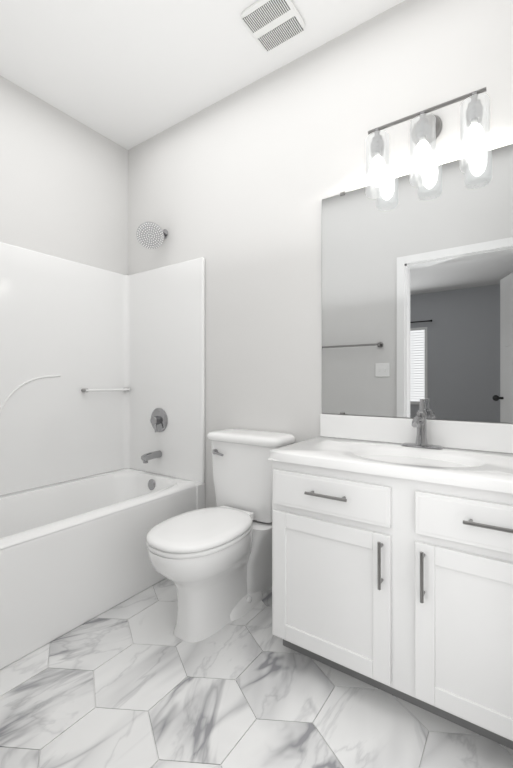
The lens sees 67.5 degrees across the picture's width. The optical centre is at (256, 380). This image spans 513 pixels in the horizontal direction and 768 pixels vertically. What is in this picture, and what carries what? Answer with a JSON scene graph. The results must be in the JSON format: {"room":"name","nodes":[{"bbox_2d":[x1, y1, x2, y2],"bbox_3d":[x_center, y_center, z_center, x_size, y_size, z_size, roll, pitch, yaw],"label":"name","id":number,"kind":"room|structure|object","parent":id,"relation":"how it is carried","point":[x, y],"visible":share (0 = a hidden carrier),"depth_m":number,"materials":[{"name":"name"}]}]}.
{"room":"bathroom","nodes":[
{"label":"bathroom","id":0,"kind":"room"},
{"bbox_2d":[0,75,127,274],"bbox_3d":[-1.466,-0.297,2.187,0.120,2.810,1.650,0,0,35],"label":"wall","id":1,"kind":"structure","parent":0,"point":[63,185],"depth_m":2.41,"materials":[{"name":"paint"}]},
{"bbox_2d":[0,0,404,149],"bbox_3d":[-0.305,-1.752,1.457,2.860,0.100,1.770,0,0,35],"label":"ceiling","id":2,"kind":"structure","parent":0,"point":[127,74],"depth_m":1.99,"materials":[{"name":"paint"}]},
{"bbox_2d":[241,0,304,51],"bbox_3d":[0.080,-1.688,1.811,0.240,0.024,0.240,0,0,35],"label":"ceiling vent","id":3,"kind":"object","parent":2,"relation":"in","point":[270,24],"visible":1,"depth_m":1.79,"materials":[{"name":"white plastic"}]},
{"bbox_2d":[0,578,512,767],"bbox_3d":[-0.305,1.146,1.457,2.860,0.084,1.770,0,0,35],"label":"floor","id":4,"kind":"structure","parent":0,"point":[134,681],"depth_m":1.29,"materials":[{"name":"white tile"}]},
{"bbox_2d":[0,222,204,669],"bbox_3d":[-1.066,0.039,1.984,0.763,2.132,1.525,0,0,35],"label":"shower","id":5,"kind":"object","parent":4,"relation":"on","point":[102,423],"visible":1,"depth_m":2.36,"materials":[{"name":"white plastic"}]},
{"bbox_2d":[146,429,294,642],"bbox_3d":[-0.185,0.691,1.842,0.472,0.828,0.747,0,0,35],"label":"toilet","id":6,"kind":"object","parent":4,"relation":"on","point":[214,564],"visible":1,"depth_m":1.78,"materials":[{"name":"white ceramic"}]},
{"bbox_2d":[267,399,512,749],"bbox_3d":[0.602,0.590,1.425,1.036,1.029,0.544,0,0,35],"label":"bathroom vanity","id":7,"kind":"object","parent":4,"relation":"on","point":[392,556],"visible":1,"depth_m":1.27,"materials":[{"name":"white paint"}]},
{"bbox_2d":[401,399,442,449],"bbox_3d":[0.663,0.176,1.569,0.160,0.202,0.159,0,0,35],"label":"faucet","id":8,"kind":"object","parent":7,"relation":"on","point":[420,421],"depth_m":1.59,"materials":[{"name":"silver metal"}]},
{"bbox_2d":[128,0,512,507],"bbox_3d":[0.164,-0.297,2.136,2.860,2.810,0.120,0,0,35],"label":"wall","id":9,"kind":"structure","parent":0,"point":[235,188],"depth_m":2.05,"materials":[{"name":"paint"}]},
{"bbox_2d":[322,144,512,422],"bbox_3d":[0.755,-0.380,1.645,1.033,1.085,0.009,0,0,35],"label":"mirror","id":10,"kind":"object","parent":9,"relation":"attached to","point":[417,293],"visible":0.98,"depth_m":1.67,"materials":[{"name":"silver mirror"}]},
{"bbox_2d":[366,87,488,197],"bbox_3d":[0.699,-0.989,1.609,0.476,0.317,0.132,0,0,35],"label":"sconce","id":11,"kind":"object","parent":9,"relation":"attached to","point":[425,131],"visible":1,"depth_m":1.57,"materials":[{"name":"white glass"}]}
]}

